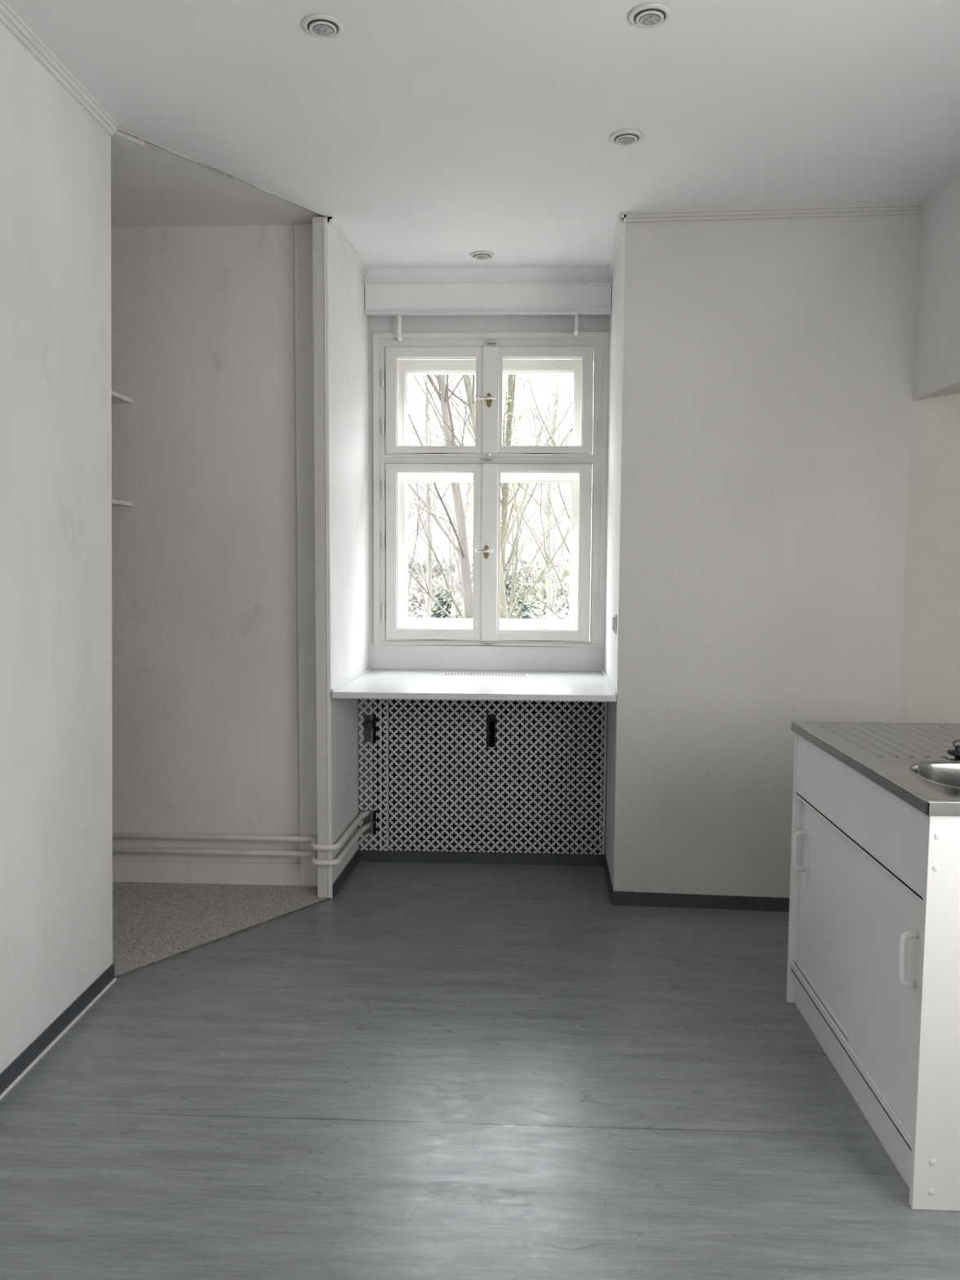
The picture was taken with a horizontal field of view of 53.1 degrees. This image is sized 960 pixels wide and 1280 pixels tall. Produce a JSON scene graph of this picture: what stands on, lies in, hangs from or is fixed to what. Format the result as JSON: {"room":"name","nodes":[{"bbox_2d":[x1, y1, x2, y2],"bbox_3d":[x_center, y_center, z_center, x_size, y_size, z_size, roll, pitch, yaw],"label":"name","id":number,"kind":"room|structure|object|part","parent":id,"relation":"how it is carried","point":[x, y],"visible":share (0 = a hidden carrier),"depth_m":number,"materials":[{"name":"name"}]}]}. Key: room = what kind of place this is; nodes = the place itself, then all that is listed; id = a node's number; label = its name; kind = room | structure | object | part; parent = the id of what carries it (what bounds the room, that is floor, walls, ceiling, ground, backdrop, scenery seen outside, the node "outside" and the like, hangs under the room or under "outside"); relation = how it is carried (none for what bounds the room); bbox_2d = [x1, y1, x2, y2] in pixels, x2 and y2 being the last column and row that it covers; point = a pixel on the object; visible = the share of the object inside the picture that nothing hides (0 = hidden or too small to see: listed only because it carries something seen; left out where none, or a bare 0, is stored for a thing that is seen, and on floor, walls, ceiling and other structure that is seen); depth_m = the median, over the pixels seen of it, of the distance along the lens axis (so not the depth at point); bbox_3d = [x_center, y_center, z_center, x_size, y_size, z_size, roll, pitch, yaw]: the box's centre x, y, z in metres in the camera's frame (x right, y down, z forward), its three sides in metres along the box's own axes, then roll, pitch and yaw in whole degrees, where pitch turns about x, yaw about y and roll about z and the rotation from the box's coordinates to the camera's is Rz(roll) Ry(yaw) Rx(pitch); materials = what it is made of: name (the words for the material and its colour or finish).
{"room":"kitchen","nodes":[
{"label":"kitchen","id":0,"kind":"room"},
{"bbox_2d":[0,21,112,1073],"bbox_3d":[-1.382,-0.002,0.285,0.215,2.740,5.650,1,5,2],"label":"wall","id":1,"kind":"structure","parent":0,"point":[56,775],"depth_m":2.69,"materials":[{"name":"paint"}]},
{"bbox_2d":[0,963,114,1094],"bbox_3d":[-1.344,1.336,0.393,0.007,0.056,5.650,1,5,2],"label":"baseboard","id":2,"kind":"structure","parent":1,"relation":"attached to","point":[20,1064],"depth_m":2.79,"materials":[{"name":"plastic"}]},
{"bbox_2d":[0,977,116,1099],"bbox_3d":[-1.337,1.361,0.395,0.006,0.006,5.650,1,5,2],"label":"trim","id":3,"kind":"structure","parent":1,"relation":"attached to","point":[108,985],"depth_m":2.79,"materials":[{"name":"white paint"}]},
{"bbox_2d":[0,0,119,136],"bbox_3d":[-1.253,-1.350,0.169,0.026,0.032,5.650,1,5,2],"label":"trim","id":4,"kind":"structure","parent":1,"relation":"attached to","point":[9,18],"depth_m":2.59,"materials":[{"name":"white paint"}]},
{"bbox_2d":[111,130,144,150],"bbox_3d":[-1.163,-1.621,3.103,0.060,0.012,0.144,4,6,35],"label":"trim","id":5,"kind":"structure","parent":1,"relation":"attached to","point":[122,139],"depth_m":3.12,"materials":[{"name":"paint"}]},
{"bbox_2d":[116,128,323,215],"bbox_3d":[-0.888,-1.637,3.373,0.028,0.022,0.939,4,6,35],"label":"trim","id":6,"kind":"structure","parent":1,"relation":"attached to","point":[184,157],"depth_m":3.33,"materials":[{"name":"paint"}]},
{"bbox_2d":[114,897,330,978],"bbox_3d":[-0.923,1.101,3.596,0.008,0.006,0.985,4,6,38],"label":"trim","id":7,"kind":"structure","parent":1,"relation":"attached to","point":[329,898],"depth_m":3.53,"materials":[{"name":"grey metal"}]},
{"bbox_2d":[111,225,300,862],"bbox_3d":[-1.738,-0.332,4.150,2.171,2.760,0.150,1,5,2],"label":"wall","id":8,"kind":"structure","parent":0,"point":[205,660],"depth_m":4.04,"materials":[{"name":"paint"}]},
{"bbox_2d":[111,390,133,403],"bbox_3d":[-2.079,-0.923,3.933,1.256,0.158,0.214,1,5,2],"label":"wall shelf","id":9,"kind":"object","parent":8,"relation":"attached to","point":[117,397],"visible":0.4,"depth_m":3.92,"materials":[{"name":"paint"}]},
{"bbox_2d":[111,498,133,506],"bbox_3d":[-2.087,-0.499,3.968,1.246,0.158,0.214,1,5,2],"label":"wall shelf","id":10,"kind":"object","parent":8,"relation":"attached to","point":[114,502],"visible":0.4,"depth_m":3.94,"materials":[{"name":"paint"}]},
{"bbox_2d":[112,858,300,885],"bbox_3d":[-1.699,1.001,4.175,2.071,0.100,0.015,1,5,2],"label":"baseboard","id":11,"kind":"structure","parent":8,"relation":"attached to","point":[123,870],"depth_m":4.14,"materials":[{"name":"paint"}]},
{"bbox_2d":[112,806,374,850],"bbox_3d":[-1.591,0.817,4.288,2.175,0.032,0.616,1,5,2],"label":"pipe","id":12,"kind":"object","parent":8,"relation":"attached to","point":[313,840],"visible":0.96,"depth_m":4.08,"materials":[{"name":"beige metal"}]},
{"bbox_2d":[112,819,375,866],"bbox_3d":[-1.591,0.881,4.294,2.175,0.032,0.616,1,5,2],"label":"pipe","id":13,"kind":"object","parent":8,"relation":"attached to","point":[313,855],"visible":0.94,"depth_m":4.08,"materials":[{"name":"beige metal"}]},
{"bbox_2d":[293,223,317,886],"bbox_3d":[-0.710,-0.315,4.022,0.106,2.760,0.020,1,5,2],"label":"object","id":14,"kind":"structure","parent":8,"relation":"attached to","point":[304,302],"depth_m":4.00,"materials":[{"name":"paint"}]},
{"bbox_2d":[323,217,371,883],"bbox_3d":[-0.592,-0.340,4.457,0.093,2.740,1.160,1,5,2],"label":"wall","id":15,"kind":"structure","parent":0,"point":[348,323],"depth_m":4.21,"materials":[{"name":"white paint"}]},
{"bbox_2d":[312,217,328,897],"bbox_3d":[-0.644,-0.292,3.879,0.042,2.738,0.003,1,5,2],"label":"trim","id":16,"kind":"structure","parent":15,"relation":"attached to","point":[317,222],"depth_m":3.87,"materials":[{"name":"paint"}]},
{"bbox_2d":[323,217,333,898],"bbox_3d":[-0.613,-0.290,3.881,0.018,2.735,0.013,1,5,2],"label":"trim","id":17,"kind":"structure","parent":15,"relation":"attached to","point":[326,276],"depth_m":3.87,"materials":[{"name":"paint"}]},
{"bbox_2d":[332,848,359,898],"bbox_3d":[-0.589,1.025,4.237,0.007,0.056,0.501,1,5,5],"label":"baseboard","id":18,"kind":"structure","parent":15,"relation":"attached to","point":[342,877],"depth_m":4.21,"materials":[{"name":"plastic"}]},
{"bbox_2d":[327,217,368,277],"bbox_3d":[-0.549,-1.675,4.175,0.026,0.032,0.822,1,5,5],"label":"trim","id":19,"kind":"structure","parent":15,"relation":"attached to","point":[332,224],"depth_m":4.05,"materials":[{"name":"white paint"}]},
{"bbox_2d":[364,282,611,341],"bbox_3d":[0.037,-1.531,4.490,1.141,0.236,0.115,1,5,2],"label":"pelmet","id":20,"kind":"object","parent":15,"relation":"attached to","point":[478,299],"visible":1,"depth_m":4.45,"materials":[{"name":"white paint"}]},
{"bbox_3d":[0.036,-1.522,4.473,1.141,0.017,0.080,1,5,2],"label":"curtain rail","id":21,"kind":"part","parent":20,"relation":"part of","materials":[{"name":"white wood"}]},
{"bbox_2d":[364,266,612,284],"bbox_3d":[0.035,-1.677,4.442,1.148,0.065,0.055,1,5,2],"label":"trim","id":22,"kind":"structure","parent":15,"relation":"attached to","point":[486,275],"depth_m":4.44,"materials":[{"name":"paint"}]},
{"bbox_2d":[0,841,959,1279],"bbox_3d":[-0.413,1.349,1.344,5.086,0.125,7.620,1,5,2],"label":"floor","id":23,"kind":"structure","parent":0,"point":[416,1071],"depth_m":2.48,"materials":[{"name":"grey laminate"}]},
{"bbox_2d":[366,706,591,853],"bbox_3d":[-0.003,0.677,4.575,1.057,0.700,0.160,1,5,2],"label":"radiator","id":24,"kind":"object","parent":23,"relation":"on","point":[491,717],"visible":0.45,"depth_m":4.57,"materials":[{"name":"white metal"}]},
{"bbox_2d":[786,733,959,1210],"bbox_3d":[1.248,0.765,2.539,0.626,0.874,1.002,1,5,2],"label":"base cabinet","id":25,"kind":"object","parent":23,"relation":"on","point":[873,964],"visible":0.97,"depth_m":2.29,"materials":[{"name":"white plastic"}]},
{"bbox_3d":[1.283,0.725,3.028,0.598,0.874,0.018,1,5,2],"label":"panel","id":26,"kind":"part","parent":25,"relation":"part of","materials":[{"name":"white plastic"}]},
{"bbox_3d":[0.987,0.653,2.979,0.040,0.127,0.015,1,5,2],"label":"handle","id":27,"kind":"part","parent":25,"relation":"part of","materials":[{"name":"white plastic"}]},
{"bbox_3d":[1.000,0.774,2.757,0.007,0.550,0.550,1,5,2],"label":"sliding door","id":28,"kind":"part","parent":25,"relation":"part of","materials":[{"name":"white plastic"}]},
{"bbox_3d":[0.984,1.072,2.576,0.032,0.028,0.962,1,5,2],"label":"door rail","id":29,"kind":"part","parent":25,"relation":"part of","materials":[{"name":"white plastic"}]},
{"bbox_3d":[0.987,0.522,2.531,0.032,0.016,0.962,1,5,2],"label":"door rail","id":30,"kind":"part","parent":25,"relation":"part of","materials":[{"name":"white plastic"}]},
{"bbox_2d":[791,720,959,815],"bbox_3d":[1.262,0.378,2.507,0.613,0.166,1.016,1,5,2],"label":"countertop","id":31,"kind":"structure","parent":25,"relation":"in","point":[911,761],"depth_m":2.52,"materials":[{"name":"silver metal"}]},
{"bbox_3d":[1.250,0.324,2.216,0.613,0.005,0.443,1,5,2],"label":"rim plate","id":32,"kind":"part","parent":31,"relation":"part of","materials":[{"name":"metal"}]},
{"bbox_3d":[1.218,0.402,2.260,0.366,0.159,0.296,1,5,2],"label":"bowl","id":33,"kind":"part","parent":31,"relation":"part of","materials":[{"name":"metal"}]},
{"bbox_2d":[946,740,959,756],"bbox_3d":[1.232,0.277,2.476,0.052,0.039,0.052,1,5,2],"label":"plug","id":34,"kind":"object","parent":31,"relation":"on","point":[956,752],"visible":1,"depth_m":2.47,"materials":[{"name":"black rubber"}]},
{"bbox_3d":[0.967,0.811,2.295,0.007,0.550,0.440,1,5,2],"label":"sliding door","id":35,"kind":"part","parent":25,"relation":"part of","materials":[{"name":"white plastic"}]},
{"bbox_3d":[0.937,0.699,2.106,0.040,0.127,0.015,1,5,2],"label":"handle","id":36,"kind":"part","parent":25,"relation":"part of","materials":[{"name":"white plastic"}]},
{"bbox_3d":[1.241,0.805,2.050,0.598,0.874,0.018,1,5,2],"label":"panel","id":37,"kind":"part","parent":25,"relation":"part of","materials":[{"name":"white plastic"}]},
{"bbox_2d":[4,0,959,268],"bbox_3d":[-0.396,-1.498,1.109,5.086,0.120,7.620,1,5,2],"label":"ceiling","id":38,"kind":"structure","parent":0,"point":[435,134],"depth_m":2.87,"materials":[{"name":"paint"}]},
{"bbox_2d":[302,13,343,38],"bbox_3d":[-0.395,-1.536,2.416,0.104,0.017,0.104,1,5,2],"label":"recessed light","id":39,"kind":"object","parent":38,"relation":"in","point":[321,25],"visible":1,"depth_m":2.40,"materials":[{"name":"metal"}]},
{"bbox_3d":[-0.395,-1.530,2.416,0.048,0.005,0.048,1,5,2],"label":"bulb","id":40,"kind":"part","parent":39,"relation":"part of","materials":[{"name":"white glass"}]},
{"bbox_2d":[470,250,493,259],"bbox_3d":[0.009,-1.682,4.219,0.104,0.017,0.104,1,5,2],"label":"recessed light","id":41,"kind":"object","parent":38,"relation":"in","point":[481,255],"visible":1,"depth_m":4.20,"materials":[{"name":"metal"}]},
{"bbox_3d":[0.009,-1.676,4.219,0.048,0.005,0.048,1,5,2],"label":"bulb","id":42,"kind":"part","parent":41,"relation":"part of","materials":[{"name":"white glass"}]},
{"bbox_2d":[609,128,643,145],"bbox_3d":[0.464,-1.583,3.039,0.104,0.017,0.104,1,5,2],"label":"recessed light","id":43,"kind":"object","parent":38,"relation":"in","point":[623,137],"visible":1,"depth_m":3.02,"materials":[{"name":"metal"}]},
{"bbox_3d":[0.464,-1.577,3.040,0.048,0.005,0.048,1,5,2],"label":"bulb","id":44,"kind":"part","parent":43,"relation":"part of","materials":[{"name":"white glass"}]},
{"bbox_2d":[628,2,671,28],"bbox_3d":[0.417,-1.527,2.361,0.104,0.017,0.104,1,5,2],"label":"recessed light","id":45,"kind":"object","parent":38,"relation":"in","point":[650,15],"visible":1,"depth_m":2.35,"materials":[{"name":"metal"}]},
{"bbox_3d":[0.417,-1.521,2.361,0.048,0.005,0.048,1,5,2],"label":"bulb","id":46,"kind":"part","parent":45,"relation":"part of","materials":[{"name":"white glass"}]},
{"bbox_2d":[373,698,600,845],"bbox_3d":[0.030,0.596,4.740,1.119,0.836,0.010,1,5,2],"label":"wall","id":47,"kind":"structure","parent":0,"point":[594,745],"depth_m":4.75,"materials":[{"name":"paint"}]},
{"bbox_2d":[369,315,609,843],"bbox_3d":[0.044,-0.367,4.839,1.143,2.740,0.340,1,5,2],"label":"wall","id":48,"kind":"structure","parent":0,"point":[525,657],"depth_m":4.69,"materials":[{"name":"white paint"}]},
{"bbox_2d":[331,666,617,702],"bbox_3d":[-0.003,0.191,4.294,1.180,0.036,0.840,1,5,2],"label":"windowsill","id":49,"kind":"object","parent":48,"relation":"attached to","point":[405,683],"visible":1,"depth_m":4.14,"materials":[{"name":"white wood"}]},
{"bbox_2d":[358,698,607,854],"bbox_3d":[0.007,0.595,4.437,1.142,0.786,0.009,1,5,2],"label":"radiator cover","id":50,"kind":"object","parent":49,"relation":"attached to","point":[386,704],"visible":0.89,"depth_m":4.44,"materials":[{"name":"metal"}]},
{"bbox_3d":[-0.516,0.590,4.461,0.095,0.786,0.004,1,5,2],"label":"panel","id":51,"kind":"part","parent":50,"relation":"part of","materials":[{"name":"metal"}]},
{"bbox_2d":[359,850,604,866],"bbox_3d":[0.004,1.013,4.460,1.151,0.050,0.007,1,5,2],"label":"baseboard","id":52,"kind":"structure","parent":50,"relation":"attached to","point":[364,855],"depth_m":4.46,"materials":[{"name":"plastic"}]},
{"bbox_2d":[442,673,528,676],"bbox_3d":[0.024,0.164,4.509,0.400,0.003,0.060,1,5,2],"label":"vent","id":53,"kind":"object","parent":49,"relation":"attached to","point":[443,674],"depth_m":4.49,"materials":[{"name":"white metal"}]},
{"bbox_2d":[372,331,609,647],"bbox_3d":[0.051,-0.724,4.720,1.132,1.497,0.338,1,5,2],"label":"window","id":54,"kind":"structure","parent":48,"relation":"attached to","point":[489,356],"depth_m":4.63,"materials":[{"name":"white wood"}]},
{"bbox_3d":[-0.206,-0.425,4.680,0.502,0.853,0.048,1,5,2],"label":"sash","id":55,"kind":"part","parent":54,"relation":"part of","materials":[{"name":"white wood"}]},
{"bbox_3d":[-0.198,-0.441,4.880,0.502,0.853,0.057,1,5,2],"label":"sash","id":56,"kind":"part","parent":54,"relation":"part of","materials":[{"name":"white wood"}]},
{"bbox_3d":[-0.202,-1.148,4.621,0.502,0.504,0.048,1,5,2],"label":"sash","id":57,"kind":"part","parent":54,"relation":"part of","materials":[{"name":"white wood"}]},
{"bbox_3d":[-0.194,-1.164,4.820,0.502,0.504,0.057,1,5,2],"label":"sash","id":58,"kind":"part","parent":54,"relation":"part of","materials":[{"name":"white wood"}]},
{"bbox_3d":[0.021,-0.425,4.596,0.086,0.016,0.041,1,5,2],"label":"lever","id":59,"kind":"part","parent":54,"relation":"part of","materials":[{"name":"silver metal"}]},
{"bbox_3d":[0.029,-0.423,4.620,0.028,0.068,0.006,1,5,2],"label":"handle plate","id":60,"kind":"part","parent":54,"relation":"part of","materials":[{"name":"gold metal"}]},
{"bbox_3d":[0.034,-1.141,4.537,0.086,0.016,0.041,1,5,2],"label":"lever","id":61,"kind":"part","parent":54,"relation":"part of","materials":[{"name":"silver metal"}]},
{"bbox_3d":[0.042,-1.139,4.561,0.028,0.068,0.006,1,5,2],"label":"handle plate","id":62,"kind":"part","parent":54,"relation":"part of","materials":[{"name":"gold metal"}]},
{"bbox_3d":[0.301,-0.437,4.859,0.484,0.853,0.057,1,5,2],"label":"sash","id":63,"kind":"part","parent":54,"relation":"part of","materials":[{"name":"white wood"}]},
{"bbox_3d":[0.296,-1.143,4.600,0.484,0.504,0.048,1,5,2],"label":"sash","id":64,"kind":"part","parent":54,"relation":"part of","materials":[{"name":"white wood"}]},
{"bbox_3d":[0.305,-1.159,4.799,0.484,0.504,0.057,1,5,2],"label":"sash","id":65,"kind":"part","parent":54,"relation":"part of","materials":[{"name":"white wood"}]},
{"bbox_3d":[0.292,-0.420,4.659,0.484,0.853,0.048,1,5,2],"label":"sash","id":66,"kind":"part","parent":54,"relation":"part of","materials":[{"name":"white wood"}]},
{"bbox_2d":[600,214,919,897],"bbox_3d":[1.126,-0.321,4.354,1.096,2.740,1.220,1,5,2],"label":"wall","id":67,"kind":"structure","parent":0,"point":[761,371],"depth_m":3.77,"materials":[{"name":"paint"}]},
{"bbox_2d":[604,853,613,901],"bbox_3d":[0.559,1.036,4.185,0.007,0.056,0.506,1,5,4],"label":"baseboard","id":68,"kind":"structure","parent":67,"relation":"attached to","point":[606,865],"depth_m":4.17,"materials":[{"name":"plastic"}]},
{"bbox_2d":[611,613,617,633],"bbox_3d":[0.553,-0.069,3.967,0.015,0.080,0.080,1,5,2],"label":"wall switch","id":69,"kind":"object","parent":67,"relation":"attached to","point":[614,618],"visible":1,"depth_m":3.94,"materials":[{"name":"white plastic"}]},
{"bbox_2d":[607,212,626,275],"bbox_3d":[0.576,-1.663,4.117,0.026,0.032,0.841,1,5,4],"label":"trim","id":70,"kind":"structure","parent":67,"relation":"attached to","point":[620,228],"depth_m":4.00,"materials":[{"name":"white paint"}]},
{"bbox_2d":[611,890,789,911],"bbox_3d":[1.089,1.064,3.883,1.105,0.056,0.007,1,5,6],"label":"baseboard","id":71,"kind":"structure","parent":67,"relation":"attached to","point":[618,898],"depth_m":3.90,"materials":[{"name":"plastic"}]},
{"bbox_2d":[620,203,922,222],"bbox_3d":[1.099,-1.622,3.653,1.119,0.032,0.026,1,5,5],"label":"trim","id":72,"kind":"structure","parent":67,"relation":"attached to","point":[908,208],"depth_m":3.65,"materials":[{"name":"paint"}]},
{"bbox_2d":[898,175,959,723],"bbox_3d":[1.836,-0.052,1.132,0.600,2.740,7.620,1,5,2],"label":"wall","id":73,"kind":"structure","parent":0,"point":[930,677],"depth_m":3.59,"materials":[{"name":"beige paint"}]},
{"bbox_2d":[919,167,959,208],"bbox_3d":[1.511,-1.363,0.426,0.014,0.016,6.400,1,5,2],"label":"trim","id":74,"kind":"structure","parent":73,"relation":"attached to","point":[956,174],"depth_m":3.42,"materials":[{"name":"white paint"}]},
{"label":"outside","id":75,"kind":"structure","parent":0,"visible":0},
{"bbox_3d":[3.513,-1.069,82.825,180.000,0.200,154.580,1,5,2],"label":"ground","id":76,"kind":"structure","parent":75,"visible":0},
{"bbox_2d":[408,573,464,617],"bbox_3d":[-2.269,0.227,33.255,5.220,5.270,5.406,1,5,2],"label":"tree","id":77,"kind":"object","parent":76,"relation":"on","point":[413,597],"visible":0.12,"depth_m":32.82,"materials":[{"name":"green plant"}]},
{"bbox_2d":[408,376,470,595],"bbox_3d":[-1.686,-1.948,11.598,4.398,13.162,5.086,-3,6,-36],"label":"bare tree","id":78,"kind":"object","parent":76,"relation":"on","point":[418,520],"visible":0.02,"depth_m":11.36,"materials":[{"name":"grey plant"}]},
{"bbox_2d":[408,554,473,617],"bbox_3d":[-4.310,-3.564,74.121,10.855,6.106,10.904,1,5,2],"label":"tree","id":79,"kind":"object","parent":76,"relation":"on","point":[443,563],"visible":0.07,"depth_m":72.61,"materials":[{"name":"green plant"}]},
{"bbox_2d":[408,374,475,618],"bbox_3d":[-0.327,-0.971,9.146,4.964,11.644,5.248,0,5,-3],"label":"bare tree","id":80,"kind":"object","parent":76,"relation":"on","point":[442,394],"visible":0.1,"depth_m":9.37,"materials":[{"name":"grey plant"}]},
{"bbox_2d":[430,587,459,617],"bbox_3d":[-0.805,1.278,22.215,3.086,5.002,3.124,1,5,2],"label":"conifer","id":81,"kind":"object","parent":76,"relation":"on","point":[440,600],"visible":0.02,"depth_m":21.97,"materials":[{"name":"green plant"}]},
{"bbox_2d":[415,588,507,617],"bbox_3d":[-0.723,-0.856,54.192,5.200,4.016,8.800,1,5,2],"label":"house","id":82,"kind":"structure","parent":76,"relation":"on","point":[460,607],"depth_m":51.83,"materials":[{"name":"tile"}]},
{"bbox_2d":[408,572,528,617],"bbox_3d":[-0.746,-0.473,42.221,6.293,5.215,6.380,1,5,2],"label":"tree","id":83,"kind":"object","parent":76,"relation":"on","point":[452,574],"visible":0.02,"depth_m":41.85,"materials":[{"name":"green plant"}]},
{"bbox_2d":[408,373,554,617],"bbox_3d":[-0.097,-2.595,14.998,5.352,13.919,5.302,-1,5,-14],"label":"bare tree","id":84,"kind":"object","parent":76,"relation":"on","point":[453,611],"visible":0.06,"depth_m":15.37,"materials":[{"name":"grey plant"}]},
{"bbox_2d":[408,374,571,617],"bbox_3d":[-0.967,-2.522,18.217,5.708,13.239,6.827,4,6,38],"label":"bare tree","id":85,"kind":"object","parent":76,"relation":"on","point":[428,599],"visible":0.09,"depth_m":18.00,"materials":[{"name":"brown plant"}]},
{"bbox_2d":[426,554,555,589],"bbox_3d":[1.154,-5.666,97.812,14.637,6.479,14.666,1,5,2],"label":"tree","id":86,"kind":"object","parent":76,"relation":"on","point":[523,561],"visible":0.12,"depth_m":96.10,"materials":[{"name":"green plant"}]},
{"bbox_2d":[408,374,591,618],"bbox_3d":[-0.228,-0.369,9.146,3.974,10.437,3.827,0,5,-9],"label":"bare tree","id":87,"kind":"object","parent":76,"relation":"on","point":[504,613],"visible":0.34,"depth_m":9.38,"materials":[{"name":"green plant"}]},
{"bbox_2d":[408,373,592,622],"bbox_3d":[2.072,-1.530,11.897,5.473,12.331,5.900,-2,5,-28],"label":"bare tree","id":88,"kind":"object","parent":76,"relation":"on","point":[536,414],"visible":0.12,"depth_m":12.58,"materials":[{"name":"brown plant"}]},
{"bbox_2d":[408,373,593,618],"bbox_3d":[0.672,-1.188,11.181,5.478,11.746,5.200,5,6,43],"label":"bare tree","id":89,"kind":"object","parent":76,"relation":"on","point":[511,383],"visible":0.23,"depth_m":11.38,"materials":[{"name":"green plant"}]},
{"bbox_2d":[416,373,593,618],"bbox_3d":[1.670,-2.938,18.329,6.907,14.074,4.808,-2,5,-29],"label":"bare tree","id":90,"kind":"object","parent":76,"relation":"on","point":[548,579],"visible":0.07,"depth_m":18.52,"materials":[{"name":"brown plant"}]},
{"bbox_2d":[505,572,533,618],"bbox_3d":[0.932,0.650,28.138,4.150,5.305,4.301,1,5,2],"label":"conifer","id":91,"kind":"object","parent":76,"relation":"on","point":[526,607],"visible":0.04,"depth_m":27.80,"materials":[{"name":"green plant"}]},
{"bbox_2d":[510,583,560,588],"bbox_3d":[3.816,-3.105,83.940,6.600,3.679,8.800,1,5,2],"label":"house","id":92,"kind":"structure","parent":76,"relation":"on","point":[510,584],"depth_m":83.32,"materials":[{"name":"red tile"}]},
{"bbox_2d":[506,564,590,620],"bbox_3d":[2.789,-0.094,36.081,5.279,5.508,5.175,1,5,2],"label":"tree","id":93,"kind":"object","parent":76,"relation":"on","point":[564,571],"visible":0.07,"depth_m":35.48,"materials":[{"name":"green plant"}]},
{"bbox_2d":[528,573,569,618],"bbox_3d":[5.115,-1.114,49.907,5.941,5.303,6.056,1,5,2],"label":"tree","id":94,"kind":"object","parent":76,"relation":"on","point":[543,604],"visible":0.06,"depth_m":49.75,"materials":[{"name":"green plant"}]},
{"bbox_2d":[515,556,591,587],"bbox_3d":[12.242,-7.211,117.468,16.779,6.470,16.630,1,5,2],"label":"tree","id":95,"kind":"object","parent":76,"relation":"on","point":[567,564],"visible":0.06,"depth_m":116.37,"materials":[{"name":"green plant"}]},
{"bbox_2d":[526,588,590,619],"bbox_3d":[5.336,-1.653,65.917,5.600,3.756,8.800,1,5,2],"label":"bush","id":96,"kind":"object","parent":76,"relation":"on","point":[564,611],"visible":0.06,"depth_m":62.76,"materials":[{"name":"green plant"}]}
]}

